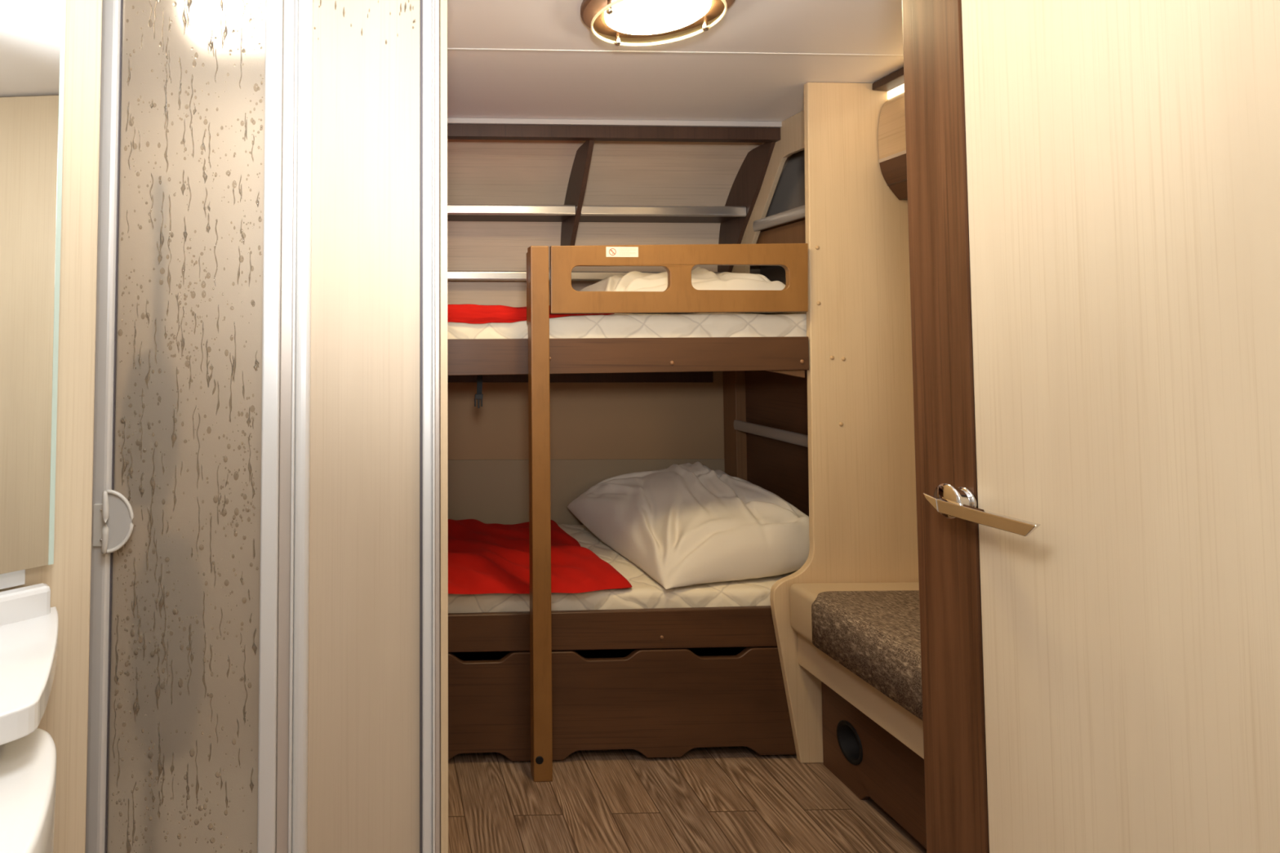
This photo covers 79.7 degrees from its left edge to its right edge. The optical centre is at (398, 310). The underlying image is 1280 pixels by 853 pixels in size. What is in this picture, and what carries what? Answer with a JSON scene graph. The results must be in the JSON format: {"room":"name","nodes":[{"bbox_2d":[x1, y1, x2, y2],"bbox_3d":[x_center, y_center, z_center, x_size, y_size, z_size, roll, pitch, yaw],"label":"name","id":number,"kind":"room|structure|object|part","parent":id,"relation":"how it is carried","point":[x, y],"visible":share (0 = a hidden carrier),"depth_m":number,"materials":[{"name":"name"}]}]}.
{"room":"camper van interior","nodes":[
{"label":"camper van interior","id":0,"kind":"room"},
{"bbox_2d":[0,0,102,852],"bbox_3d":[-0.805,0.239,0.615,1.056,1.974,0.025,2,-3,-43],"label":"wall","id":1,"kind":"structure","parent":0,"point":[64,717],"depth_m":0.95,"materials":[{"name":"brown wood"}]},
{"bbox_2d":[0,0,66,589],"bbox_3d":[-0.735,-0.203,0.667,0.802,1.068,0.020,2,-3,-43],"label":"wall mirror","id":2,"kind":"object","parent":1,"relation":"attached to","point":[33,32],"visible":1,"depth_m":0.90,"materials":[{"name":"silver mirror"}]},
{"bbox_2d":[439,0,448,852],"bbox_3d":[0.064,0.281,1.569,0.012,1.975,0.766,0,-3,-2],"label":"wall","id":3,"kind":"structure","parent":0,"point":[442,3],"depth_m":1.19,"materials":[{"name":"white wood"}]},
{"bbox_2d":[84,0,439,852],"bbox_3d":[-0.214,0.265,1.177,0.568,1.973,0.061,0,-3,-2],"label":"shower door","id":4,"kind":"structure","parent":3,"relation":"attached to","point":[264,641],"depth_m":1.19,"materials":[{"name":"beige glass"}]},
{"bbox_3d":[-0.479,0.346,1.159,0.022,0.067,0.006,0,-3,-2],"label":"handle","id":5,"kind":"part","parent":4,"relation":"part of","materials":[{"name":"beige plastic"}]},
{"bbox_3d":[-0.447,0.338,1.154,0.040,0.095,0.002,0,-3,-2],"label":"grip plate","id":6,"kind":"part","parent":4,"relation":"part of","materials":[{"name":"grey plastic"}]},
{"bbox_3d":[-0.343,0.265,1.181,0.247,1.972,0.004,0,-3,-2],"label":"frosted panel","id":7,"kind":"part","parent":4,"relation":"part of","materials":[{"name":"grey glass"}]},
{"bbox_3d":[-0.054,0.266,1.201,0.188,1.973,0.006,0,-3,-2],"label":"plain panel","id":8,"kind":"part","parent":4,"relation":"part of","materials":[{"name":"brown wood"}]},
{"bbox_2d":[447,371,724,524],"bbox_3d":[0.590,0.746,2.957,2.610,1.170,0.106,0,-3,-2],"label":"wall","id":9,"kind":"structure","parent":0,"point":[588,420],"depth_m":2.92,"materials":[{"name":"beige wood"}]},
{"bbox_2d":[447,371,713,382],"bbox_3d":[0.319,0.244,2.910,1.922,0.093,0.026,0,-3,-2],"label":"trim","id":10,"kind":"structure","parent":9,"relation":"attached to","point":[687,376],"depth_m":2.91,"materials":[{"name":"brown wood"}]},
{"bbox_2d":[447,139,792,306],"bbox_3d":[0.597,-0.248,2.824,2.610,0.804,0.459,0,-3,-2],"label":"wall","id":11,"kind":"structure","parent":0,"point":[480,171],"depth_m":2.85,"materials":[{"name":"brown wood"}]},
{"bbox_2d":[447,117,782,280],"bbox_3d":[0.327,-0.368,2.716,2.061,0.574,0.467,0,-3,-2],"label":"wall shelf","id":12,"kind":"object","parent":11,"relation":"attached to","point":[734,217],"visible":0.44,"depth_m":2.70,"materials":[{"name":"brown wood"}]},
{"bbox_3d":[0.287,-0.138,2.856,0.752,0.039,0.018,0,-3,-2],"label":"rail","id":13,"kind":"part","parent":12,"relation":"part of","materials":[{"name":"silver metal"}]},
{"bbox_3d":[0.292,-0.379,2.711,0.752,0.040,0.018,0,-3,-2],"label":"rail","id":14,"kind":"part","parent":12,"relation":"part of","materials":[{"name":"silver metal"}]},
{"bbox_3d":[1.001,-0.136,2.879,0.632,0.039,0.018,0,-3,-2],"label":"rail","id":15,"kind":"part","parent":12,"relation":"part of","materials":[{"name":"silver metal"}]},
{"bbox_3d":[1.006,-0.377,2.733,0.632,0.040,0.018,0,-3,-2],"label":"rail","id":16,"kind":"part","parent":12,"relation":"part of","materials":[{"name":"silver metal"}]},
{"bbox_2d":[447,0,903,121],"bbox_3d":[0.371,-0.747,0.996,3.200,0.030,4.300,0,-3,-2],"label":"ceiling","id":17,"kind":"structure","parent":0,"point":[482,84],"depth_m":1.99,"materials":[{"name":"white paint"}]},
{"bbox_2d":[580,0,734,46],"bbox_3d":[0.587,-0.677,1.634,0.336,0.052,0.336,0,-3,-2],"label":"ceiling lamp","id":18,"kind":"object","parent":17,"relation":"attached to","point":[631,19],"visible":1,"depth_m":1.65,"materials":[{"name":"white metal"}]},
{"bbox_2d":[604,0,711,35],"bbox_3d":[0.587,-0.674,1.634,0.226,0.014,0.226,0,-3,-2],"label":"diffuser","id":19,"kind":"object","parent":18,"relation":"attached to","point":[639,17],"depth_m":1.64,"materials":[{"name":"beige"}]},
{"bbox_2d":[447,48,903,57],"bbox_3d":[0.432,-0.693,1.917,2.220,0.006,0.010,0,-3,-2],"label":"trim","id":20,"kind":"structure","parent":17,"relation":"attached to","point":[448,49],"depth_m":1.93,"materials":[{"name":"white"}]},
{"bbox_2d":[448,651,926,852],"bbox_3d":[0.368,1.256,0.908,3.200,0.030,4.300,0,-3,-2],"label":"floor","id":21,"kind":"structure","parent":0,"point":[738,799],"depth_m":1.85,"materials":[{"name":"brown wood"}]},
{"bbox_2d":[0,582,58,852],"bbox_3d":[-0.528,0.776,0.552,0.610,0.896,0.393,2,-3,-43],"label":"basin","id":22,"kind":"object","parent":21,"relation":"on","point":[28,624],"visible":1,"depth_m":0.69,"materials":[{"name":"white ceramic"}]},
{"bbox_3d":[-0.498,0.599,0.559,0.414,0.350,0.260,1,-3,-24],"label":"bowl","id":23,"kind":"part","parent":22,"relation":"part of","materials":[{"name":"white ceramic"}]},
{"bbox_2d":[448,605,795,761],"bbox_3d":[0.330,1.094,2.464,2.021,0.434,0.815,0,-3,-2],"label":"drawers","id":24,"kind":"object","parent":21,"relation":"on","point":[654,682],"visible":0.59,"depth_m":2.07,"materials":[{"name":"brown wood"}]},
{"bbox_2d":[450,651,500,660],"bbox_3d":[-0.141,1.250,2.377,1.035,0.010,0.636,0,-3,-2],"label":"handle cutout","id":25,"kind":"object","parent":24,"relation":"on","point":[480,655],"depth_m":2.62,"materials":[{"name":"brown wood"}]},
{"bbox_3d":[-0.130,1.137,2.052,1.075,0.312,0.020,0,-3,-2],"label":"drawer","id":26,"kind":"part","parent":24,"relation":"part of","materials":[{"name":"brown wood"}]},
{"bbox_2d":[448,524,798,613],"bbox_3d":[0.337,0.894,2.487,1.995,0.123,0.786,0,-3,-2],"label":"mattress","id":27,"kind":"object","parent":24,"relation":"on","point":[645,593],"visible":0.1,"depth_m":2.12,"materials":[{"name":"white fabric"}]},
{"bbox_2d":[448,519,631,594],"bbox_3d":[0.078,0.804,2.443,1.214,0.047,0.781,0,-3,-2],"label":"blanket","id":28,"kind":"object","parent":27,"relation":"on","point":[483,557],"visible":0.32,"depth_m":2.26,"materials":[{"name":"red fabric"}]},
{"bbox_2d":[567,462,809,589],"bbox_3d":[1.019,0.697,2.521,0.597,0.269,0.756,0,-3,-9],"label":"pillow","id":29,"kind":"object","parent":27,"relation":"on","point":[688,524],"visible":0.95,"depth_m":2.30,"materials":[{"name":"white fabric"}]},
{"bbox_2d":[509,647,743,658],"bbox_3d":[0.858,1.253,2.408,0.871,0.010,0.636,0,-3,-2],"label":"handle cutout","id":30,"kind":"object","parent":24,"relation":"on","point":[700,651],"depth_m":2.65,"materials":[{"name":"brown wood"}]},
{"bbox_3d":[0.869,1.133,2.084,0.911,0.309,0.020,0,-3,-2],"label":"drawer","id":31,"kind":"part","parent":24,"relation":"part of","materials":[{"name":"brown wood"}]},
{"bbox_2d":[447,243,808,782],"bbox_3d":[0.332,0.563,2.436,2.021,1.489,0.887,0,-3,-2],"label":"bunk","id":32,"kind":"object","parent":21,"relation":"on","point":[538,356],"visible":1,"depth_m":2.08,"materials":[{"name":"brown wood"}]},
{"bbox_2d":[474,374,483,408],"bbox_3d":[0.258,0.243,2.301,0.027,0.138,0.010,0,-3,-2],"label":"strap","id":33,"kind":"object","parent":32,"relation":"hanging from","point":[478,396],"visible":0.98,"depth_m":2.30,"materials":[{"name":"black plastic"}]},
{"bbox_3d":[0.397,0.554,2.018,0.052,1.471,0.043,0,-3,-2],"label":"post","id":34,"kind":"part","parent":32,"relation":"part of","materials":[{"name":"brown wood"}]},
{"bbox_2d":[608,248,616,255],"bbox_3d":[0.619,-0.169,2.077,0.021,0.021,0.001,0,-3,-2],"label":"print","id":35,"kind":"object","parent":32,"relation":"attached to","point":[612,251],"depth_m":2.08,"materials":[{"name":"brown paper"}]},
{"bbox_2d":[447,312,806,338],"bbox_3d":[0.339,0.086,2.502,1.995,0.133,0.795,0,-3,-2],"label":"mattress","id":36,"kind":"object","parent":32,"relation":"on","point":[717,324],"visible":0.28,"depth_m":2.12,"materials":[{"name":"white fabric"}]},
{"bbox_2d":[447,304,614,324],"bbox_3d":[0.025,0.020,2.380,1.200,0.066,0.586,0,-3,-2],"label":"blanket","id":37,"kind":"object","parent":36,"relation":"on","point":[466,313],"visible":0.23,"depth_m":2.10,"materials":[{"name":"red fabric"}]},
{"bbox_2d":[579,266,786,314],"bbox_3d":[0.952,-0.070,2.527,0.688,0.177,0.613,0,-3,-2],"label":"pillow","id":38,"kind":"object","parent":36,"relation":"on","point":[701,278],"visible":0.45,"depth_m":2.29,"materials":[{"name":"white fabric"}]},
{"bbox_3d":[0.816,-0.093,2.091,0.756,0.207,0.020,0,-3,-2],"label":"guard rail","id":39,"kind":"part","parent":32,"relation":"part of","materials":[{"name":"brown wood"}]},
{"bbox_2d":[723,110,808,516],"bbox_3d":[1.424,0.302,2.543,0.178,1.924,0.815,0,-3,-2],"label":"wall","id":40,"kind":"structure","parent":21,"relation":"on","point":[766,427],"depth_m":2.65,"materials":[{"name":"beige wood"}]},
{"bbox_3d":[1.353,-0.238,2.564,0.018,0.844,0.815,0,-3,-2],"label":"frame","id":41,"kind":"part","parent":40,"relation":"part of","materials":[{"name":"beige wood"}]},
{"bbox_2d":[760,217,804,232],"bbox_3d":[1.427,-0.325,2.493,0.154,0.032,0.620,0,-3,-2],"label":"shelf","id":42,"kind":"object","parent":40,"relation":"attached to","point":[766,224],"depth_m":2.57,"materials":[{"name":"silver metal"}]},
{"bbox_2d":[769,82,918,763],"bbox_3d":[1.500,0.308,2.116,0.838,1.974,0.026,0,-3,-2],"label":"end panel","id":43,"kind":"object","parent":21,"relation":"on","point":[863,528],"visible":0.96,"depth_m":2.11,"materials":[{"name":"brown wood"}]},
{"bbox_2d":[789,582,926,848],"bbox_3d":[1.527,1.006,1.414,0.792,0.519,1.316,0,-3,-2],"label":"seat","id":44,"kind":"object","parent":21,"relation":"on","point":[862,641],"visible":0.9,"depth_m":1.81,"materials":[{"name":"brown fabric"}]},
{"bbox_3d":[1.176,0.936,1.406,0.020,0.096,1.316,0,-3,-2],"label":"seat rail","id":45,"kind":"part","parent":44,"relation":"part of","materials":[{"name":"beige wood"}]},
{"bbox_3d":[1.240,1.121,1.400,0.018,0.287,1.316,0,-3,-2],"label":"kick panel","id":46,"kind":"part","parent":44,"relation":"part of","materials":[{"name":"brown wood"}]},
{"bbox_2d":[902,0,1279,852],"bbox_3d":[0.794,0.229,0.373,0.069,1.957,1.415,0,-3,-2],"label":"door","id":47,"kind":"structure","parent":21,"relation":"on","point":[1093,186],"depth_m":0.81,"materials":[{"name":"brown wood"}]},
{"bbox_3d":[0.775,0.261,0.987,0.005,0.038,0.038,0,-3,-2],"label":"handle","id":48,"kind":"part","parent":47,"relation":"part of","materials":[{"name":"silver metal"}]},
{"bbox_3d":[0.748,0.264,0.929,0.009,0.021,0.171,0,-3,-3],"label":"lever","id":49,"kind":"part","parent":47,"relation":"part of","materials":[{"name":"silver metal"}]},
{"bbox_3d":[1.999,0.260,1.003,0.060,1.975,4.300,0,-3,-2],"label":"wall","id":50,"kind":"structure","parent":0,"visible":0},
{"bbox_2d":[871,66,907,199],"bbox_3d":[1.679,-0.525,1.612,0.506,0.352,1.067,0,-3,-2],"label":"locker","id":51,"kind":"object","parent":50,"relation":"attached to","point":[891,123],"visible":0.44,"depth_m":2.09,"materials":[{"name":"brown wood"}]},
{"bbox_3d":[1.687,-0.560,1.613,0.491,0.182,1.067,0,-3,-2],"label":"locker door","id":52,"kind":"part","parent":51,"relation":"part of","materials":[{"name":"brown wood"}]}
]}

